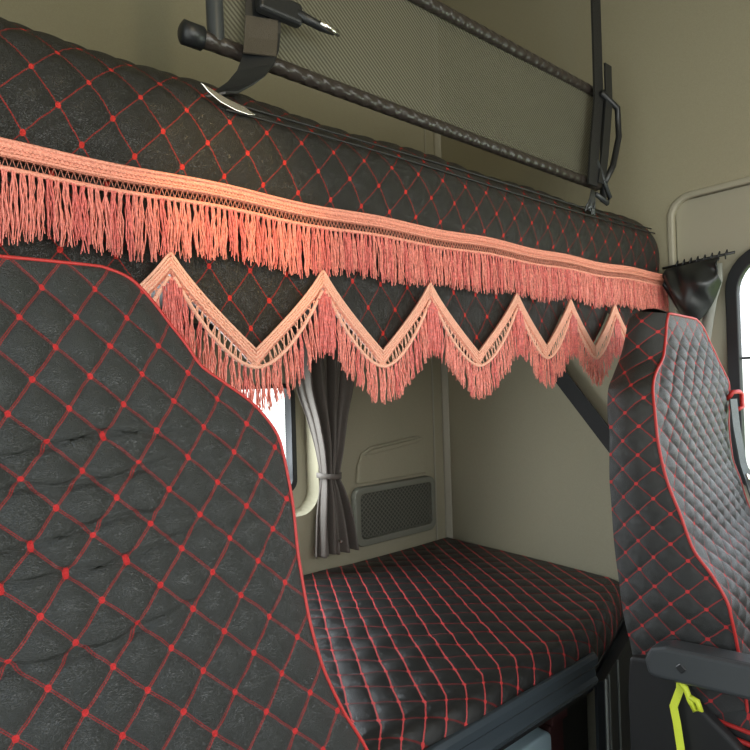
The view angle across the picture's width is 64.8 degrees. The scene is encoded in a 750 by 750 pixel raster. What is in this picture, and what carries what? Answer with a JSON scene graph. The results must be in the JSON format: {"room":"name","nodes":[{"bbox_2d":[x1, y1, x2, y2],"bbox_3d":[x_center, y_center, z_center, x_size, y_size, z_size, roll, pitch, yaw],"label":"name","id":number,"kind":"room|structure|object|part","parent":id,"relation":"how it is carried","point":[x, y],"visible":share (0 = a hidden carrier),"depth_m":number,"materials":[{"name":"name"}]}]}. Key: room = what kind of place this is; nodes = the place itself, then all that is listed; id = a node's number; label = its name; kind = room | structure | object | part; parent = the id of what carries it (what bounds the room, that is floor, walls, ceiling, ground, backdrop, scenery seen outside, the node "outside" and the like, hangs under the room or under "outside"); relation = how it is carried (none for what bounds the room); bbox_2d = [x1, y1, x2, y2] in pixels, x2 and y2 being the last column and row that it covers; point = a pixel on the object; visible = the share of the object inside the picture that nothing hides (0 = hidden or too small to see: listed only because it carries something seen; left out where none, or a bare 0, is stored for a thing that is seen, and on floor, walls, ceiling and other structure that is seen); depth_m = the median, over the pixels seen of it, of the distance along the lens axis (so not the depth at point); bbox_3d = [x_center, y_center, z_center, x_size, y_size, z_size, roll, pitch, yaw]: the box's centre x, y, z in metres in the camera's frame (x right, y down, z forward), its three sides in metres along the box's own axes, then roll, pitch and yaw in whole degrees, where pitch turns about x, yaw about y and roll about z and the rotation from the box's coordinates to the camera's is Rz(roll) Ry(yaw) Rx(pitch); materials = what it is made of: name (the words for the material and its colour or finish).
{"room":"vehicle interior","nodes":[
{"label":"vehicle interior","id":0,"kind":"room"},
{"bbox_2d":[0,0,445,574],"bbox_3d":[-0.535,0.045,1.658,2.004,2.980,0.090,-1,-1,-40],"label":"wall","id":1,"kind":"structure","parent":0,"point":[139,32],"depth_m":1.87,"materials":[{"name":"beige plastic"}]},
{"bbox_2d":[208,366,306,509],"bbox_3d":[-0.556,0.211,1.680,0.855,0.490,0.040,-1,-1,-40],"label":"window","id":2,"kind":"structure","parent":1,"relation":"in","point":[294,412],"depth_m":1.91,"materials":[{"name":"beige"}]},
{"bbox_2d":[183,323,358,558],"bbox_3d":[-0.385,0.212,1.649,1.100,0.707,0.065,-1,-1,-40],"label":"curtain","id":3,"kind":"object","parent":1,"relation":"hanging from","point":[325,393],"visible":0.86,"depth_m":1.84,"materials":[{"name":"grey fabric"}]},
{"bbox_3d":[-0.409,-0.132,1.671,1.100,0.017,0.020,-1,-1,-40],"label":"rail","id":4,"kind":"part","parent":3,"relation":"part of","materials":[{"name":"plastic"}]},
{"bbox_2d":[0,17,668,410],"bbox_3d":[-0.233,-0.190,1.290,1.968,0.501,0.854,-1,-1,-40],"label":"bunk","id":5,"kind":"object","parent":1,"relation":"attached to","point":[259,225],"visible":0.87,"depth_m":0.85,"materials":[{"name":"black leather"}]},
{"bbox_3d":[-0.342,-0.077,0.653,0.240,0.146,0.007,-1,-1,-40],"label":"scallop cord","id":6,"kind":"part","parent":5,"relation":"part of","materials":[{"name":"pink fabric"}]},
{"bbox_3d":[-0.162,-0.081,0.801,0.231,0.146,0.007,-1,-1,-40],"label":"scallop cord","id":7,"kind":"part","parent":5,"relation":"part of","materials":[{"name":"pink fabric"}]},
{"bbox_3d":[0.043,-0.239,0.983,1.927,0.038,0.013,-1,-1,-40],"label":"braid cord","id":8,"kind":"part","parent":5,"relation":"part of","materials":[{"name":"pink fabric"}]},
{"bbox_3d":[0.011,-0.084,0.945,0.227,0.146,0.007,-1,-1,-40],"label":"scallop cord","id":9,"kind":"part","parent":5,"relation":"part of","materials":[{"name":"pink fabric"}]},
{"bbox_2d":[177,0,606,201],"bbox_3d":[0.169,-0.599,1.198,1.155,0.306,0.033,-1,-1,-40],"label":"guard rail","id":10,"kind":"object","parent":5,"relation":"on","point":[425,64],"visible":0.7,"depth_m":1.16,"materials":[{"name":"grey metal"}]},
{"bbox_3d":[-0.238,-0.613,0.863,0.031,0.261,0.025,-1,-1,-40],"label":"post","id":11,"kind":"part","parent":10,"relation":"part of","materials":[{"name":"grey plastic"}]},
{"bbox_3d":[0.600,-0.602,1.554,0.036,0.296,0.018,-1,-1,-40],"label":"post","id":12,"kind":"part","parent":10,"relation":"part of","materials":[{"name":"black plastic"}]},
{"bbox_3d":[0.276,-0.370,1.196,1.240,0.008,0.006,-1,-1,-40],"label":"seam cord","id":13,"kind":"part","parent":5,"relation":"part of","materials":[{"name":"black plastic"}]},
{"bbox_3d":[0.270,-0.387,1.203,1.240,0.008,0.006,-1,-1,-40],"label":"seam cord","id":14,"kind":"part","parent":5,"relation":"part of","materials":[{"name":"black plastic"}]},
{"bbox_3d":[0.191,-0.088,1.093,0.245,0.146,0.007,-1,-1,-40],"label":"scallop cord","id":15,"kind":"part","parent":5,"relation":"part of","materials":[{"name":"pink fabric"}]},
{"bbox_3d":[0.357,-0.098,1.231,0.195,0.131,0.007,-1,-1,-40],"label":"scallop cord","id":16,"kind":"part","parent":5,"relation":"part of","materials":[{"name":"pink fabric"}]},
{"bbox_2d":[525,334,609,451],"bbox_3d":[0.618,0.085,1.784,0.007,0.516,0.447,-1,-1,-40],"label":"strap","id":17,"kind":"object","parent":5,"relation":"hanging from","point":[594,420],"visible":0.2,"depth_m":1.77,"materials":[{"name":"black fabric"}]},
{"bbox_3d":[0.503,-0.101,1.351,0.193,0.131,0.007,-1,-1,-40],"label":"scallop cord","id":18,"kind":"part","parent":5,"relation":"part of","materials":[{"name":"pink fabric"}]},
{"bbox_3d":[0.652,-0.104,1.474,0.201,0.131,0.007,-1,-1,-40],"label":"scallop cord","id":19,"kind":"part","parent":5,"relation":"part of","materials":[{"name":"pink fabric"}]},
{"bbox_2d":[662,249,734,340],"bbox_3d":[0.821,-0.133,1.508,0.078,0.354,0.175,-1,-1,-40],"label":"curtain","id":20,"kind":"object","parent":5,"relation":"hanging from","point":[693,286],"visible":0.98,"depth_m":1.50,"materials":[{"name":"black fabric"}]},
{"bbox_3d":[0.829,-0.294,1.521,0.007,0.018,0.175,-1,-1,-40],"label":"rail","id":21,"kind":"part","parent":20,"relation":"part of","materials":[{"name":"black plastic"}]},
{"bbox_2d":[356,436,425,483],"bbox_3d":[0.064,0.292,2.067,0.319,0.140,0.025,-1,-1,-40],"label":"panel","id":22,"kind":"object","parent":1,"relation":"attached to","point":[406,456],"visible":1,"depth_m":2.06,"materials":[{"name":"beige plastic"}]},
{"bbox_2d":[351,476,435,546],"bbox_3d":[0.072,0.469,2.065,0.370,0.195,0.028,-1,-1,-40],"label":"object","id":23,"kind":"object","parent":1,"relation":"attached to","point":[382,512],"visible":0.94,"depth_m":2.05,"materials":[{"name":"grey plastic"}]},
{"bbox_2d":[424,129,437,539],"bbox_3d":[0.207,-0.271,2.219,0.008,2.380,0.005,-1,-1,-40],"label":"trim","id":24,"kind":"structure","parent":1,"relation":"attached to","point":[424,129],"depth_m":2.21,"materials":[{"name":"beige"}]},
{"bbox_2d":[433,132,452,537],"bbox_3d":[0.256,-0.272,2.250,0.021,2.380,0.021,-1,-1,-40],"label":"trim","id":25,"kind":"structure","parent":1,"relation":"attached to","point":[437,137],"depth_m":2.24,"materials":[{"name":"beige"}]},
{"bbox_2d":[438,0,749,749],"bbox_3d":[1.200,-0.011,1.168,0.050,2.980,2.875,-1,-1,-40],"label":"wall","id":26,"kind":"structure","parent":0,"point":[530,476],"depth_m":1.80,"materials":[{"name":"beige plastic"}]},
{"bbox_2d":[667,176,749,312],"bbox_3d":[1.292,0.316,1.030,0.014,1.641,1.486,-1,-1,-40],"label":"trim","id":27,"kind":"structure","parent":26,"relation":"attached to","point":[670,215],"depth_m":1.59,"materials":[{"name":"beige plastic"}]},
{"bbox_2d":[676,185,749,504],"bbox_3d":[1.311,0.316,1.046,0.040,1.611,1.456,-1,-1,-40],"label":"door","id":28,"kind":"structure","parent":26,"relation":"in","point":[714,223],"depth_m":1.51,"materials":[{"name":"beige plastic"}]},
{"bbox_3d":[0.215,-1.499,0.713,2.104,0.040,2.645,-1,-1,-40],"label":"ceiling","id":29,"kind":"structure","parent":0,"visible":0},
{"bbox_2d":[200,0,339,115],"bbox_3d":[-0.172,-0.915,0.876,0.255,1.111,0.057,-1,-1,-40],"label":"strap","id":30,"kind":"object","parent":29,"relation":"hanging from","point":[263,18],"visible":0.98,"depth_m":0.87,"materials":[{"name":"black fabric"}]},
{"bbox_3d":[-0.198,-0.372,0.800,0.079,0.025,0.003,-1,-1,-40],"label":"anchor plate","id":31,"kind":"part","parent":30,"relation":"part of","materials":[{"name":"silver metal"}]},
{"bbox_2d":[584,0,621,215],"bbox_3d":[0.545,-0.926,1.477,0.038,1.096,0.230,-2,-1,44],"label":"strap","id":32,"kind":"object","parent":29,"relation":"hanging from","point":[598,172],"visible":1,"depth_m":1.50,"materials":[{"name":"black fabric"}]},
{"bbox_3d":[0.414,1.520,0.543,2.104,0.050,2.995,-1,-1,-40],"label":"floor","id":33,"kind":"structure","parent":0,"visible":0},
{"bbox_2d":[0,254,368,749],"bbox_3d":[-0.109,0.682,0.302,0.633,1.610,0.753,-1,-1,-40],"label":"seat","id":34,"kind":"object","parent":33,"relation":"on","point":[153,596],"visible":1,"depth_m":0.54,"materials":[{"name":"black"}]},
{"bbox_2d":[504,727,550,749],"bbox_3d":[0.286,1.188,1.390,0.295,0.639,0.125,-1,-1,-40],"label":"storage box","id":35,"kind":"object","parent":33,"relation":"on","point":[537,739],"visible":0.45,"depth_m":1.41,"materials":[{"name":"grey plastic"}]},
{"bbox_2d":[424,620,632,749],"bbox_3d":[-0.208,1.086,1.276,1.970,0.869,0.838,-1,-1,-40],"label":"bunk","id":36,"kind":"object","parent":33,"relation":"on","point":[498,729],"visible":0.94,"depth_m":1.31,"materials":[{"name":"grey plastic"}]},
{"bbox_2d":[303,537,623,749],"bbox_3d":[-0.219,0.659,1.288,1.962,0.102,0.830,-1,-1,-40],"label":"mattress","id":37,"kind":"object","parent":36,"relation":"on","point":[417,644],"visible":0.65,"depth_m":1.41,"materials":[{"name":"black"}]},
{"bbox_3d":[-0.106,0.682,0.845,1.572,0.077,0.020,-1,-1,-40],"label":"rail","id":38,"kind":"part","parent":36,"relation":"part of","materials":[{"name":"grey plastic"}]},
{"bbox_3d":[-0.120,1.129,1.170,1.970,0.774,0.020,-1,-1,-40],"label":"panel","id":39,"kind":"part","parent":36,"relation":"part of","materials":[{"name":"black plastic"}]},
{"bbox_3d":[0.634,1.099,1.510,0.030,0.799,0.401,-2,-1,33],"label":"panel","id":40,"kind":"part","parent":36,"relation":"part of","materials":[{"name":"black plastic"}]},
{"bbox_2d":[539,708,567,749],"bbox_3d":[0.456,1.177,1.553,0.075,0.654,0.090,-1,-1,-40],"label":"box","id":41,"kind":"object","parent":33,"relation":"on","point":[554,726],"visible":0.3,"depth_m":1.52,"materials":[{"name":"red plastic"}]},
{"bbox_3d":[0.449,0.873,1.558,0.070,0.045,0.090,-1,-1,-40],"label":"lid","id":42,"kind":"part","parent":41,"relation":"part of","materials":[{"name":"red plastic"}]},
{"bbox_2d":[607,308,749,749],"bbox_3d":[0.815,0.662,0.975,0.532,1.612,0.714,-1,-1,-40],"label":"seat","id":43,"kind":"object","parent":33,"relation":"on","point":[680,506],"visible":1,"depth_m":1.04,"materials":[{"name":"black"}]},
{"bbox_3d":[0.603,-0.125,1.231,0.130,0.020,0.076,-1,-1,-40],"label":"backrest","id":44,"kind":"part","parent":43,"relation":"part of","materials":[{"name":"black leather"}]},
{"bbox_2d":[669,682,703,749],"bbox_3d":[0.506,0.624,0.952,0.015,0.265,0.053,-1,-1,-40],"label":"ribbon","id":45,"kind":"object","parent":43,"relation":"attached to","point":[680,688],"visible":1,"depth_m":0.96,"materials":[{"name":"yellow fabric"}]},
{"bbox_3d":[0.591,0.457,0.863,0.047,0.084,0.381,-1,-1,-40],"label":"armrest","id":46,"kind":"part","parent":43,"relation":"part of","materials":[{"name":"grey plastic"}]},
{"bbox_3d":[0.698,0.219,1.140,0.460,0.688,0.176,-1,-1,-40],"label":"backrest","id":47,"kind":"part","parent":43,"relation":"part of","materials":[{"name":"black leather"}]},
{"bbox_2d":[715,700,749,729],"bbox_3d":[0.884,0.524,0.931,0.468,0.068,0.540,-1,-1,-40],"label":"seat cushion","id":48,"kind":"object","parent":43,"relation":"on","point":[732,714],"depth_m":0.95,"materials":[{"name":"black leather"}]},
{"bbox_2d":[726,726,749,748],"bbox_3d":[0.885,0.585,0.930,0.468,0.081,0.540,-1,-1,-40],"label":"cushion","id":49,"kind":"object","parent":43,"relation":"on","point":[741,734],"depth_m":0.93,"materials":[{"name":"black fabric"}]},
{"bbox_2d":[729,399,749,496],"bbox_3d":[0.833,0.261,1.268,0.070,0.421,0.096,-1,-1,-40],"label":"belt","id":50,"kind":"object","parent":43,"relation":"on","point":[733,403],"visible":1,"depth_m":1.28,"materials":[{"name":"grey fabric"}]}
]}

